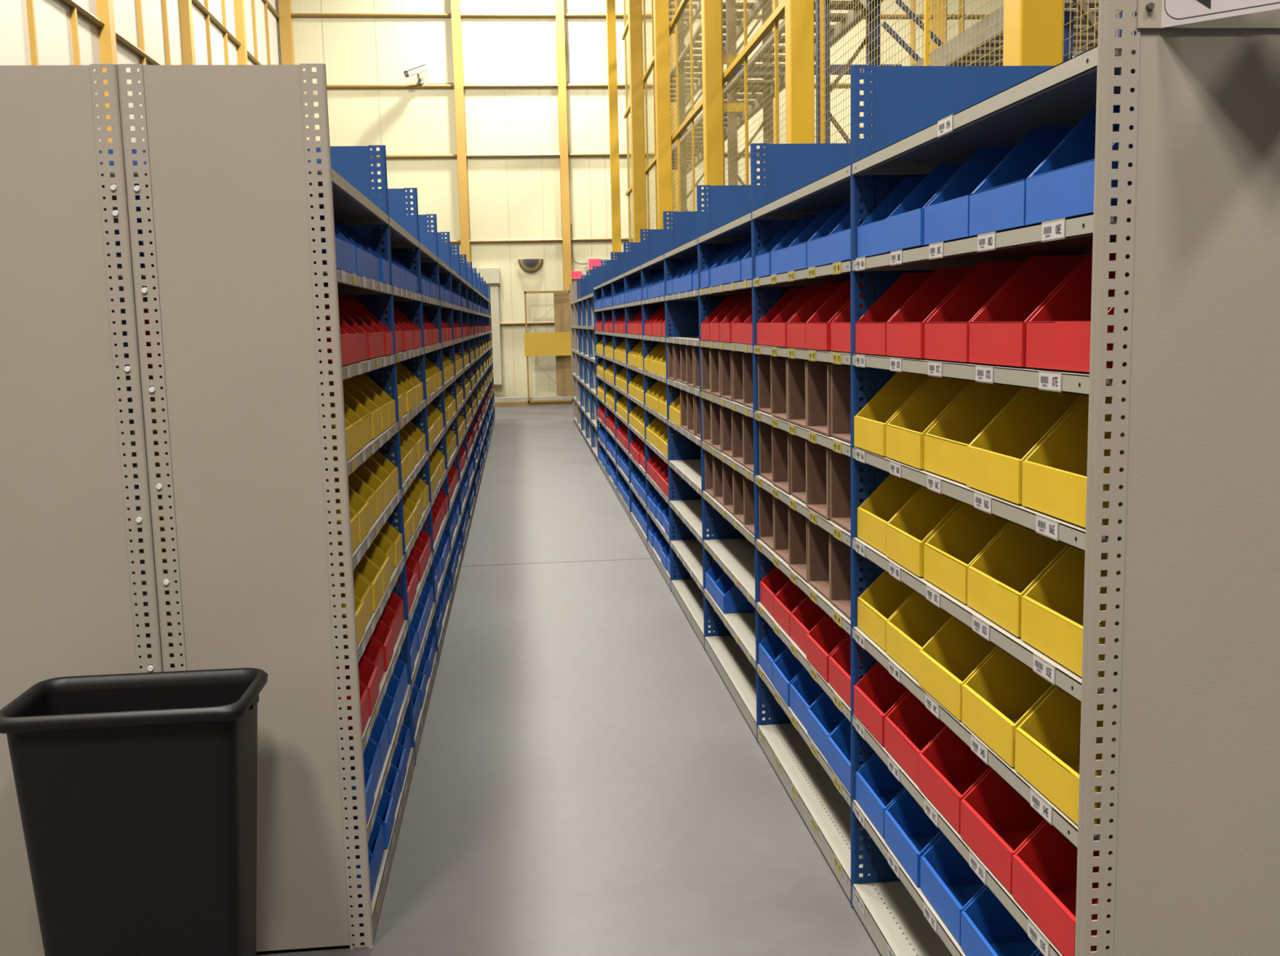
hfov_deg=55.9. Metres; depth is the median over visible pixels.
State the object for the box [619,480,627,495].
bin
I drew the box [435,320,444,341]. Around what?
bin
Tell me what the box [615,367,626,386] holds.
bin
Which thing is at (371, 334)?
bin
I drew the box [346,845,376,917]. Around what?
bin
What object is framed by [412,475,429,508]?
bin
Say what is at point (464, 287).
bay
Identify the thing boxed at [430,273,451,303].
bin
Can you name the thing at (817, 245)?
bin
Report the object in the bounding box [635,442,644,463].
bin
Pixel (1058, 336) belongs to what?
bin
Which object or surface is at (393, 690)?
bin
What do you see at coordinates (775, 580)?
bin
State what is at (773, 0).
trim
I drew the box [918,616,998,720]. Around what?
bin
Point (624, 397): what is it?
bin
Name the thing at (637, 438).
bin
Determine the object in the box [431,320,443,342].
bin
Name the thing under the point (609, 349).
bin
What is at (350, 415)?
bin
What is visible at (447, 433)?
bin
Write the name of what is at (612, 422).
bin
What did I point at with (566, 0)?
conduit
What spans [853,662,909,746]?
bin
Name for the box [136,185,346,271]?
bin
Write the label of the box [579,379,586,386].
shelf
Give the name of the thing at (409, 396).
bin
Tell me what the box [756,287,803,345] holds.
bin
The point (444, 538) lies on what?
bin
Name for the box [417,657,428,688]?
bin
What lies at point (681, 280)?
bin
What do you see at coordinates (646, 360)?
bin
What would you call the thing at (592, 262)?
exit sign
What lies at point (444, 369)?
bin
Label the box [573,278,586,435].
bay
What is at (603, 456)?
bin
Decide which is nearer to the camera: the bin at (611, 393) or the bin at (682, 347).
the bin at (682, 347)
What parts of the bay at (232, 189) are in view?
perforated post, panel, panel, shelf, shelf, shelf, shelf, shelf, shelf, perforated post, shelf, shelf, shelf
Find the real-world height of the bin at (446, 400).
0.192 m
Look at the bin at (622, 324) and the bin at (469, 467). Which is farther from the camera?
the bin at (469, 467)
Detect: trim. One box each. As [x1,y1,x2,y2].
[26,0,39,65]
[59,0,160,64]
[69,0,80,65]
[95,0,123,142]
[136,0,146,65]
[161,0,171,64]
[178,0,195,64]
[191,0,261,64]
[204,0,212,64]
[221,0,229,64]
[233,0,248,64]
[251,0,257,60]
[262,0,279,17]
[263,2,271,64]
[277,0,294,64]
[290,13,988,17]
[326,82,862,88]
[370,151,759,158]
[441,236,648,243]
[450,0,471,268]
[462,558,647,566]
[494,401,576,406]
[499,320,554,325]
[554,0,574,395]
[669,1,678,211]
[772,0,774,143]
[910,0,915,66]
[931,0,945,52]
[959,0,964,34]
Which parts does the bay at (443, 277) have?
panel, shelf, perforated post, shelf, shelf, shelf, shelf, shelf, shelf, shelf, shelf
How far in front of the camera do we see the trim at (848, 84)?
22.38 m
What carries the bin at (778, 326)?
on the bay at (906, 100)
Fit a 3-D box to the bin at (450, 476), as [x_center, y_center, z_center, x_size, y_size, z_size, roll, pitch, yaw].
[-1.359,-0.008,7.381,0.434,0.192,0.202,-2,7,-5]
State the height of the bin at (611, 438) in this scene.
0.192 m
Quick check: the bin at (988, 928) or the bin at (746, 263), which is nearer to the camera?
the bin at (988, 928)
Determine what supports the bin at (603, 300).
on the bay at (619, 256)
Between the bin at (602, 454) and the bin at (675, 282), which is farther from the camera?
the bin at (602, 454)
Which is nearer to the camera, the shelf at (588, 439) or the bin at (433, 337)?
the bin at (433, 337)
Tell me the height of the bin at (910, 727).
0.192 m
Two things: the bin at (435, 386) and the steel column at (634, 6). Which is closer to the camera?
the bin at (435, 386)
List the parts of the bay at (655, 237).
shelf, shelf, shelf, shelf, shelf, shelf, shelf, shelf, shelf, perforated post, panel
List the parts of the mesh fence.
rail, fence post, fence post, fence post, rail, fence post, fence post, rail, fence post, fence post, fence post, fence post, fence post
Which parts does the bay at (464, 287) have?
panel, shelf, perforated post, shelf, shelf, shelf, shelf, shelf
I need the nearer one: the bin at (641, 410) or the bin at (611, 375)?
the bin at (641, 410)
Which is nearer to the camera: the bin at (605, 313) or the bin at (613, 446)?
the bin at (613, 446)
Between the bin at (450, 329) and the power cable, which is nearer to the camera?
the bin at (450, 329)
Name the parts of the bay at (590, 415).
perforated post, panel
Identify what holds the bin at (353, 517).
on the bay at (232, 189)
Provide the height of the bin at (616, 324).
0.192 m
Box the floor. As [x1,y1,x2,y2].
[256,404,880,955]
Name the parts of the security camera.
mounting arm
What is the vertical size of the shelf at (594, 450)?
0.036 m
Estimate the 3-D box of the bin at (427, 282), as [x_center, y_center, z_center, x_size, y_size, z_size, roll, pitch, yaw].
[-1.238,-0.961,5.782,0.434,0.192,0.202,-2,7,-5]
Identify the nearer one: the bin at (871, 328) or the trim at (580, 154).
the bin at (871, 328)
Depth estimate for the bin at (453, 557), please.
7.32 m
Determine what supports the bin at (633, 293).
on the bay at (655, 237)
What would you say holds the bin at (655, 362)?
on the bay at (686, 322)
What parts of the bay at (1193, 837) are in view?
shelf, shelf, shelf, shelf, shelf, shelf, shelf, shelf, shelf, perforated post, panel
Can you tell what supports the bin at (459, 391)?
on the bay at (443, 277)
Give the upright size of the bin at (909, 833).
0.192 m
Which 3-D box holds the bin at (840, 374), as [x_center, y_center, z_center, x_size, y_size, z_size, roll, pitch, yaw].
[0.736,-0.203,3.153,0.420,0.194,0.242,-2,7,-5]
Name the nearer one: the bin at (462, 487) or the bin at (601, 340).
the bin at (462, 487)
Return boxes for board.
[553,292,571,395]
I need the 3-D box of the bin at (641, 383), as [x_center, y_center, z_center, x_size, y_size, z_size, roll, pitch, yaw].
[0.191,-0.674,8.670,0.434,0.192,0.242,-2,7,-6]
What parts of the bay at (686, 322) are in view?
shelf, shelf, shelf, shelf, shelf, shelf, shelf, shelf, shelf, perforated post, panel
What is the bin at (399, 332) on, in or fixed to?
on the bay at (353, 163)
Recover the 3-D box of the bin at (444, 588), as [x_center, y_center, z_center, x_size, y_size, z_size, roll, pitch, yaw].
[-1.246,0.581,6.397,0.434,0.192,0.202,-2,7,-5]
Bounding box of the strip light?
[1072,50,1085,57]
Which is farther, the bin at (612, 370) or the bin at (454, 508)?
the bin at (612, 370)
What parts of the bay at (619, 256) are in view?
shelf, shelf, shelf, shelf, shelf, shelf, shelf, shelf, shelf, perforated post, panel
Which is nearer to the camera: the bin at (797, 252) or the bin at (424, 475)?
the bin at (797, 252)
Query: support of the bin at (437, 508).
on the bay at (397, 211)
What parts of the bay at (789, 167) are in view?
shelf, shelf, shelf, shelf, shelf, shelf, shelf, shelf, shelf, perforated post, panel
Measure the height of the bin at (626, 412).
0.192 m
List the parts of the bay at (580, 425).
perforated post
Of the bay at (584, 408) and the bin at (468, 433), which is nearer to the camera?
the bin at (468, 433)
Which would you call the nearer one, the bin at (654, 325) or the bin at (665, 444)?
the bin at (665, 444)
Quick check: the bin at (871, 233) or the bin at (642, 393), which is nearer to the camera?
the bin at (871, 233)
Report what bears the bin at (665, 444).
on the bay at (686, 322)
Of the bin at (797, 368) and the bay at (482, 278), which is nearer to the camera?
the bin at (797, 368)
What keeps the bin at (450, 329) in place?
on the bay at (440, 267)
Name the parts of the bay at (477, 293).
perforated post, shelf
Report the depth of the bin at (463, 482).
8.91 m
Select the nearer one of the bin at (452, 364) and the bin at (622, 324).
the bin at (452, 364)
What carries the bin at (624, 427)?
on the bay at (635, 247)
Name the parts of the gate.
gate panel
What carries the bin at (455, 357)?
on the bay at (443, 277)
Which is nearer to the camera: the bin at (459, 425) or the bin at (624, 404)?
the bin at (459, 425)
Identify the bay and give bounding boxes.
[0,63,163,955]
[99,149,150,498]
[117,63,414,951]
[306,145,438,765]
[372,187,453,665]
[406,213,462,599]
[427,231,470,559]
[442,244,475,527]
[453,253,480,502]
[460,262,484,480]
[466,267,487,466]
[473,272,489,453]
[477,276,491,442]
[480,280,493,435]
[484,284,495,426]
[569,280,581,427]
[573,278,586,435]
[577,275,591,443]
[582,271,595,453]
[586,266,602,464]
[592,259,617,477]
[601,251,631,495]
[611,241,648,520]
[624,228,672,550]
[640,210,710,591]
[664,184,765,650]
[697,142,871,742]
[751,65,1054,908]
[852,0,1279,955]
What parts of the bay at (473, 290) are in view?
shelf, perforated post, shelf, shelf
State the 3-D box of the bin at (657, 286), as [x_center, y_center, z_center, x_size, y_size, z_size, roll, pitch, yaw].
[0.320,-1.166,7.086,0.434,0.192,0.242,-2,7,-5]
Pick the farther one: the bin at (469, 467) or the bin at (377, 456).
the bin at (469, 467)
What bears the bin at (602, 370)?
on the bay at (603, 273)
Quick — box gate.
[524,290,573,402]
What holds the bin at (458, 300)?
on the bay at (443, 277)
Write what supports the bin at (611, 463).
on the bay at (619, 256)
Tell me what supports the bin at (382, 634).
on the bay at (232, 189)
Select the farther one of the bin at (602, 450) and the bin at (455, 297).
the bin at (602, 450)
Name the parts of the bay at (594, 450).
perforated post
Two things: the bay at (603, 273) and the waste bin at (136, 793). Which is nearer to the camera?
the waste bin at (136, 793)
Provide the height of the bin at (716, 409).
0.194 m
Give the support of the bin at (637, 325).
on the bay at (655, 237)
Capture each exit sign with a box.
[571,270,582,279]
[587,257,601,269]
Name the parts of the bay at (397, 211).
panel, perforated post, shelf, shelf, shelf, shelf, shelf, shelf, shelf, shelf, shelf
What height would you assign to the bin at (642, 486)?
0.192 m
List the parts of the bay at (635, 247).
shelf, shelf, shelf, shelf, shelf, shelf, shelf, shelf, shelf, perforated post, panel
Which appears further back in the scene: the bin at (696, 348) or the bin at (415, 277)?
the bin at (696, 348)
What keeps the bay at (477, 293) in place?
on the floor
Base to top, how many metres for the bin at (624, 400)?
0.192 m
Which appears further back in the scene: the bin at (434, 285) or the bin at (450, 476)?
the bin at (450, 476)
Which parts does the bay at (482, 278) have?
perforated post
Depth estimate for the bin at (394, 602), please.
4.16 m
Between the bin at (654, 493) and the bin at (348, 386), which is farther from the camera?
the bin at (654, 493)
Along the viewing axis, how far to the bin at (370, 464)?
3.89 m
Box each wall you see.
[0,0,279,142]
[275,0,1004,397]
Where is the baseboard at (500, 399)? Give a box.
[494,395,571,402]
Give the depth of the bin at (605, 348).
11.72 m
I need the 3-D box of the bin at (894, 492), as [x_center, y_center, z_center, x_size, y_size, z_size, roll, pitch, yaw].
[0.771,0.060,2.919,0.434,0.192,0.242,-2,7,-5]
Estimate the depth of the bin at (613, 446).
11.30 m
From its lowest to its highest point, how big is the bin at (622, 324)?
0.192 m
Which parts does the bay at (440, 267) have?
panel, perforated post, shelf, shelf, shelf, shelf, shelf, shelf, shelf, shelf, shelf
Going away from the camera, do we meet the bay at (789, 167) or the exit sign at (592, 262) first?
the bay at (789, 167)
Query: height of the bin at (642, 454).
0.192 m
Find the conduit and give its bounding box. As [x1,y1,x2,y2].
[427,0,569,83]
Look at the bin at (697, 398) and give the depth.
5.78 m
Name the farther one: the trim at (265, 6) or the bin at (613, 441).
the trim at (265, 6)
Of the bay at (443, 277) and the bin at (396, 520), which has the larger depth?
the bay at (443, 277)
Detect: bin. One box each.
[0,667,267,955]
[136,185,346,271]
[142,287,351,368]
[150,386,355,466]
[157,484,359,563]
[164,575,365,657]
[310,205,356,274]
[311,204,367,277]
[315,294,360,363]
[316,294,368,360]
[320,382,364,453]
[322,381,372,444]
[324,293,377,359]
[325,477,370,542]
[331,570,373,626]
[333,219,373,279]
[336,221,380,281]
[336,666,368,740]
[337,295,384,356]
[338,221,390,284]
[342,378,381,438]
[342,756,374,829]
[344,295,393,355]
[345,654,379,715]
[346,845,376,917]
[347,375,389,432]
[347,472,377,526]
[351,738,381,795]
[352,463,385,517]
[353,555,382,611]
[356,373,395,426]
[362,456,392,506]
[362,637,384,684]
[364,542,391,594]
[368,715,389,770]
[368,818,384,880]
[370,449,399,497]
[370,618,393,671]
[372,532,395,575]
[374,242,406,289]
[374,789,395,848]
[375,242,411,291]
[375,249,396,286]
[377,303,409,351]
[377,311,403,351]
[377,692,396,745]
[378,319,398,352]
[378,520,402,566]
[379,604,398,648]
[381,251,401,288]
[381,372,406,414]
[382,379,403,419]
[383,302,418,348]
[383,304,413,349]
[383,764,399,815]
[385,446,405,484]
[386,364,417,408]
[386,371,413,412]
[386,591,404,634]
[386,674,402,719]
[388,512,408,548]
[391,252,418,293]
[391,253,415,292]
[391,436,414,472]
[391,438,409,479]
[391,657,408,702]
[391,742,406,792]
[393,304,422,346]
[394,506,413,542]
[395,362,421,404]
[396,361,423,399]
[397,577,412,613]
[397,723,410,764]
[399,429,417,465]
[400,424,422,460]
[400,641,414,675]
[402,494,418,533]
[404,488,422,521]
[404,706,417,735]
[405,555,418,586]
[405,565,416,603]
[406,421,426,454]
[408,261,433,297]
[408,267,422,294]
[408,482,424,512]
[408,545,424,581]
[408,613,423,650]
[408,626,417,661]
[410,308,435,344]
[411,314,432,345]
[411,315,428,345]
[411,320,426,346]
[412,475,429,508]
[412,685,420,721]
[413,268,430,297]
[413,360,434,392]
[413,366,431,395]
[413,367,428,396]
[413,536,428,570]
[413,600,426,636]
[413,670,426,708]
[415,266,435,298]
[415,272,426,296]
[415,307,439,342]
[415,309,438,343]
[416,417,431,448]
[417,355,439,386]
[417,360,437,391]
[417,528,431,558]
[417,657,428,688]
[418,474,433,497]
[418,590,430,623]
[419,355,442,386]
[420,411,435,439]
[420,417,434,444]
[421,270,439,299]
[422,464,435,492]
[422,580,433,611]
[422,643,433,677]
[424,461,439,488]
[425,517,436,541]
[425,524,434,543]
[426,404,441,433]
[426,409,438,436]
[426,631,435,658]
[427,569,437,595]
[428,402,443,428]
[429,273,448,302]
[429,455,440,479]
[429,564,439,584]
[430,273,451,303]
[430,450,444,477]
[430,622,439,644]
[431,311,451,340]
[431,315,448,341]
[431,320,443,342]
[431,502,442,526]
[431,507,439,535]
[433,278,447,302]
[433,353,450,379]
[433,354,448,381]
[433,358,445,381]
[433,447,444,469]
[434,495,444,520]
[434,554,442,581]
[435,282,443,301]
[435,315,448,340]
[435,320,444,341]
[435,400,447,424]
[435,400,448,421]
[435,546,445,573]
[435,600,443,622]
[435,608,442,638]
[436,349,454,376]
[436,353,452,377]
[437,490,448,515]
[438,395,451,420]
[438,539,447,561]
[438,591,446,617]
[439,395,453,417]
[440,441,449,462]
[440,532,449,555]
[440,582,448,606]
[441,437,451,457]
[442,482,451,499]
[442,487,450,506]
[443,573,451,599]
[444,313,462,337]
[444,389,455,412]
[444,393,453,413]
[445,317,457,338]
[445,430,455,452]
[445,522,453,542]
[446,349,460,371]
[446,435,453,454]
[446,568,453,585]
[447,285,459,306]
[447,427,456,446]
[448,316,460,337]
[448,388,459,408]
[448,468,456,487]
[448,471,455,493]
[448,477,453,497]
[449,348,462,369]
[449,353,458,372]
[449,464,457,484]
[449,510,456,528]
[449,515,454,533]
[450,348,462,368]
[450,504,458,524]
[451,383,462,404]
[451,552,456,570]
[451,560,455,579]
[452,546,458,567]
[453,292,456,305]
[453,419,462,437]
[453,422,461,441]
[453,500,459,515]
[453,541,459,555]
[455,315,468,335]
[455,535,461,555]
[456,385,462,400]
[457,379,466,396]
[457,413,465,430]
[457,415,464,432]
[457,418,463,435]
[458,447,466,464]
[458,451,464,468]
[458,455,462,471]
[460,376,469,393]
[460,445,466,454]
[460,483,465,499]
[460,488,463,502]
[461,479,466,496]
[462,408,468,423]
[462,475,468,492]
[462,510,467,526]
[462,515,466,528]
[462,520,466,533]
[462,525,465,542]
[464,506,468,520]
[465,402,471,417]
[466,408,470,422]
[466,431,472,444]
[466,435,471,448]
[467,460,472,474]
[468,464,471,478]
[469,490,473,506]
[470,487,474,500]
[474,445,478,457]
[475,467,479,479]
[594,292,604,309]
[595,313,605,330]
[595,337,605,352]
[596,360,603,373]
[597,315,605,330]
[597,337,605,352]
[597,404,604,417]
[598,383,604,397]
[598,447,604,459]
[599,319,605,331]
[599,361,606,376]
[599,405,604,418]
[599,427,604,441]
[600,340,608,354]
[600,364,606,377]
[600,384,607,399]
[600,431,605,444]
[600,449,605,462]
[601,408,608,423]
[601,452,605,466]
[602,290,611,307]
[603,433,608,445]
[604,288,615,306]
[604,312,615,331]
[604,336,616,355]
[604,362,613,379]
[605,387,613,403]
[605,412,613,427]
[606,291,614,306]
[606,312,617,331]
[606,336,618,355]
[606,363,616,381]
[606,436,613,451]
[606,460,613,475]
[607,389,613,405]
[608,338,618,356]
[608,365,617,382]
[608,414,614,430]
[608,439,615,453]
[609,365,619,383]
[609,417,617,431]
[609,463,615,477]
[610,394,617,408]
[610,442,615,457]
[611,466,616,479]
[612,420,618,433]
[613,284,624,305]
[613,311,625,332]
[613,337,629,359]
[613,423,621,436]
[613,446,618,458]
[613,471,619,485]
[615,284,627,305]
[615,311,629,332]
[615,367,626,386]
[616,395,626,412]
[616,422,625,439]
[617,284,628,304]
[617,342,626,359]
[617,368,626,388]
[617,396,626,415]
[617,449,625,466]
[617,475,624,493]
[618,311,631,333]
[618,337,632,361]
[618,425,627,443]
[619,370,630,389]
[619,453,627,469]
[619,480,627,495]
[620,284,631,303]
[620,314,631,333]
[620,400,631,417]
[620,427,627,445]
[622,288,628,303]
[622,344,630,361]
[622,374,630,391]
[622,401,631,419]
[622,456,628,472]
[622,484,629,502]
[623,344,632,363]
[623,430,631,448]
[624,460,632,477]
[625,276,640,302]
[625,374,633,392]
[625,407,634,422]
[625,488,632,505]
[626,308,641,333]
[627,339,642,364]
[627,492,635,508]
[628,277,644,302]
[628,373,642,395]
[628,404,640,426]
[629,435,639,454]
[630,308,646,333]
[630,340,647,365]
[631,274,648,302]
[631,373,643,397]
[631,439,643,459]
[631,466,639,484]
[631,497,639,515]
[632,340,649,366]
[632,407,644,428]
[632,470,643,490]
[633,312,646,333]
[634,502,643,521]
[635,277,648,301]
[635,309,649,334]
[635,375,648,398]
[635,410,644,431]
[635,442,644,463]
[635,474,645,495]
[637,343,650,368]
[637,378,650,401]
[638,281,648,300]
[638,413,648,435]
[638,506,646,527]
[639,480,649,500]
[640,316,649,334]
[640,347,650,368]
[640,446,649,466]
[641,386,651,403]
[641,512,646,533]
[642,268,664,299]
[642,417,652,437]
[642,450,653,471]
[643,484,653,505]
[644,304,664,334]
[644,342,665,371]
[644,380,661,406]
[644,518,653,535]
[645,417,660,442]
[646,453,659,476]
[646,488,659,512]
[647,268,668,298]
[647,306,665,335]
[648,382,666,408]
[648,523,658,546]
[649,343,665,372]
[650,420,665,445]
[650,457,664,482]
[651,493,663,518]
[652,268,669,297]
[652,306,670,335]
[653,348,666,373]
[653,384,666,412]
[653,529,663,554]
[654,423,666,449]
[654,462,667,487]
[655,269,673,297]
[656,306,674,336]
[656,499,668,524]
[657,354,666,375]
[657,536,667,559]
[658,388,675,415]
[659,429,672,453]
[659,467,673,493]
[660,273,673,296]
[660,542,670,569]
[661,506,673,529]
[662,311,674,336]
[662,360,666,377]
[663,393,675,417]
[663,433,676,457]
[663,473,677,497]
[665,513,678,537]
[666,257,693,294]
[666,553,679,577]
[667,342,675,380]
[669,395,679,422]
[672,257,697,293]
[674,343,680,382]
[674,404,680,426]
[678,256,702,293]
[680,344,686,384]
[680,389,687,430]
[684,251,709,291]
[685,345,694,386]
[686,392,696,435]
[693,262,709,289]
[693,346,704,388]
[695,395,700,437]
[700,240,737,288]
[700,296,735,340]
[701,347,711,393]
[702,398,711,445]
[704,449,714,497]
[705,561,724,599]
[709,294,746,341]
[710,240,742,286]
[710,348,721,396]
[711,402,722,451]
[713,456,723,506]
[714,573,755,613]
[718,236,751,284]
[720,293,751,342]
[720,349,733,400]
[721,406,732,457]
[722,462,733,515]
[728,235,760,282]
[731,295,766,342]
[731,410,743,465]
[732,351,743,404]
[733,469,743,524]
[741,235,766,280]
[742,302,766,343]
[742,352,753,408]
[742,414,753,471]
[743,475,754,534]
[755,214,805,277]
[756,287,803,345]
[757,354,771,413]
[758,629,787,682]
[759,421,772,482]
[759,486,773,551]
[760,565,790,617]
[769,283,824,346]
[770,213,818,274]
[770,355,788,421]
[771,426,791,493]
[772,648,804,706]
[773,496,788,564]
[773,580,807,635]
[786,199,847,271]
[786,282,843,348]
[786,358,808,427]
[788,506,808,582]
[789,668,824,729]
[790,433,806,502]
[790,595,826,654]
[804,280,863,350]
[805,440,830,519]
[806,360,831,435]
[806,613,849,681]
[807,198,862,267]
[807,692,846,760]
[808,519,830,600]
[826,189,871,263]
[827,718,871,794]
[828,635,871,707]
[830,283,871,351]
[830,449,871,532]
[830,534,871,619]
[831,363,871,442]
[853,371,932,456]
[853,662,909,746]
[855,268,937,355]
[855,752,905,838]
[857,176,925,257]
[857,474,922,554]
[857,570,915,651]
[884,691,946,785]
[884,789,942,886]
[885,147,981,252]
[885,376,974,468]
[885,486,963,577]
[885,591,951,680]
[886,262,981,358]
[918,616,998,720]
[918,726,991,833]
[920,834,986,944]
[924,128,1033,244]
[924,255,1033,362]
[924,381,1023,484]
[924,502,1011,604]
[960,768,1046,893]
[960,886,1039,955]
[961,647,1056,767]
[966,386,1085,504]
[967,522,1070,637]
[968,104,1096,235]
[968,249,1092,366]
[1012,821,1111,955]
[1014,686,1115,825]
[1021,546,1120,677]
[1022,395,1124,527]
[1025,105,1133,224]
[1026,253,1128,372]
[1035,951,1044,955]
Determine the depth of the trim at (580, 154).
22.58 m
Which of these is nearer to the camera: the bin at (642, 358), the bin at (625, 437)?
the bin at (642, 358)
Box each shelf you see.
[576,400,582,408]
[577,422,583,431]
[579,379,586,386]
[580,405,587,414]
[581,430,588,439]
[583,354,591,359]
[584,383,592,390]
[585,412,593,422]
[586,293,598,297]
[586,437,594,448]
[587,325,594,329]
[589,356,599,362]
[590,388,595,396]
[591,419,599,429]
[591,447,599,459]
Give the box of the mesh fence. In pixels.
[622,0,1134,250]
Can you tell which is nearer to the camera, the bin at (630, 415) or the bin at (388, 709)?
the bin at (388, 709)
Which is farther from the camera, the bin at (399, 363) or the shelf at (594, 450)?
the shelf at (594, 450)
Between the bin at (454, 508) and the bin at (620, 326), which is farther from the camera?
the bin at (620, 326)
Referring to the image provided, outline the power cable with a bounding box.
[570,223,587,263]
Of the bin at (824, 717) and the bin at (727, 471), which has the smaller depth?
the bin at (824, 717)
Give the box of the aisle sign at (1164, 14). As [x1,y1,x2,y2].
[1137,0,1279,28]
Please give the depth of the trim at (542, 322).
23.00 m
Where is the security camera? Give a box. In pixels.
[403,62,427,84]
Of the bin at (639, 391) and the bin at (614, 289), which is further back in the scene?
the bin at (614, 289)
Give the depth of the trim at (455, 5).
22.38 m
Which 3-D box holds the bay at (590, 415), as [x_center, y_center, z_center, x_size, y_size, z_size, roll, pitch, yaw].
[-0.354,-1.438,14.795,0.610,2.134,1.163,-2,7,-6]
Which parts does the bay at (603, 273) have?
perforated post, shelf, shelf, shelf, shelf, shelf, shelf, shelf, shelf, panel, shelf, perforated post, panel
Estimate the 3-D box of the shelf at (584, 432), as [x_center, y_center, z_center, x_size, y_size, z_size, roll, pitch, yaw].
[-0.523,-0.577,16.073,0.456,0.036,1.153,-2,7,-6]
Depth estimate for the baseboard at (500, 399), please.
22.94 m
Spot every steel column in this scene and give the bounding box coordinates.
[605,0,621,259]
[627,0,646,242]
[653,0,672,229]
[701,0,724,211]
[784,0,814,143]
[1003,0,1063,65]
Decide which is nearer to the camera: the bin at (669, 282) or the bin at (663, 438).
the bin at (669, 282)
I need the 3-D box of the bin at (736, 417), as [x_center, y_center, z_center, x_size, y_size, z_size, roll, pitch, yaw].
[0.584,-0.166,4.679,0.420,0.194,0.242,-2,7,-6]
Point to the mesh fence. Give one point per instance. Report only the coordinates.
(779, 11)
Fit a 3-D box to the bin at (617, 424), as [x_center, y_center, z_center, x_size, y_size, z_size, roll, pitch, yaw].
[-0.009,-0.474,10.732,0.434,0.192,0.242,-2,7,-5]
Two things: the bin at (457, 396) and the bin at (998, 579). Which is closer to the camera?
the bin at (998, 579)
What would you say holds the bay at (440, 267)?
on the floor
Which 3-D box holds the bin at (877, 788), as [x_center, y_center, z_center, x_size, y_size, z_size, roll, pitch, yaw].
[0.783,0.743,3.010,0.434,0.192,0.242,-2,7,-6]
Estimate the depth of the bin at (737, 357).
4.74 m
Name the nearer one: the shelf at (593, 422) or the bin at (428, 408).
the bin at (428, 408)
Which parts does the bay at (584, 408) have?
perforated post, panel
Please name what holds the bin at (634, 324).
on the bay at (655, 237)
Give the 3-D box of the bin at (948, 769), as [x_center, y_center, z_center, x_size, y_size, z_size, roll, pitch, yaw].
[0.825,0.578,2.489,0.434,0.192,0.242,-2,7,-6]
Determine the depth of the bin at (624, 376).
10.01 m
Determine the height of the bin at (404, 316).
0.192 m
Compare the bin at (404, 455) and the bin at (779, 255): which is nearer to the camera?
the bin at (779, 255)
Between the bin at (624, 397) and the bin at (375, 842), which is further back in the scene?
the bin at (624, 397)
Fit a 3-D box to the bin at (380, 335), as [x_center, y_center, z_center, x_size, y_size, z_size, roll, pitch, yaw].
[-1.023,-0.467,3.725,0.434,0.192,0.202,-2,7,-5]
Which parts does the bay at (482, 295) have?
perforated post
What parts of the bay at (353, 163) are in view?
panel, perforated post, shelf, shelf, shelf, shelf, shelf, shelf, shelf, shelf, shelf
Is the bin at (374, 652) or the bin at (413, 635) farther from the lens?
the bin at (413, 635)
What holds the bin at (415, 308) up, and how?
on the bay at (397, 211)
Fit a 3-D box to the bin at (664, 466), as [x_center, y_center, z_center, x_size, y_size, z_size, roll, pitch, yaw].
[0.321,-0.059,7.480,0.434,0.192,0.242,-2,7,-5]
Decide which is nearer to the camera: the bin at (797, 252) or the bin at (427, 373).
the bin at (797, 252)
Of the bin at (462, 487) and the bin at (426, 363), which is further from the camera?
the bin at (462, 487)
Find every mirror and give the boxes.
[518,258,542,272]
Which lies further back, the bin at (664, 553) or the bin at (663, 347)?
the bin at (663, 347)
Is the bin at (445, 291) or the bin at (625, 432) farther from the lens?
the bin at (625, 432)
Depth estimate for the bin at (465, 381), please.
9.93 m
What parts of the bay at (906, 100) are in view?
shelf, shelf, shelf, shelf, shelf, shelf, shelf, shelf, shelf, perforated post, panel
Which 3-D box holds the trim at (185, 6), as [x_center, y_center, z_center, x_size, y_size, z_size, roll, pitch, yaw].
[-5.800,-5.180,15.571,0.120,9.600,0.160,-2,7,-6]
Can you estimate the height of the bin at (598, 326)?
0.192 m
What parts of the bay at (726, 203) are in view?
shelf, shelf, shelf, shelf, shelf, shelf, shelf, shelf, shelf, perforated post, panel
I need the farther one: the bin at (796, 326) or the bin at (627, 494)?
the bin at (627, 494)
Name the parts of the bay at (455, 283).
panel, shelf, perforated post, shelf, shelf, shelf, shelf, shelf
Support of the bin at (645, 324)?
on the bay at (686, 322)
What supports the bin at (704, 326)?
on the bay at (789, 167)
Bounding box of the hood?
[404,71,408,77]
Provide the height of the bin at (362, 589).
0.192 m
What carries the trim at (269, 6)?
attached to the wall at (52, 17)
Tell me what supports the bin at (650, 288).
on the bay at (686, 322)
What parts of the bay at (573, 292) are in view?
perforated post, panel, perforated post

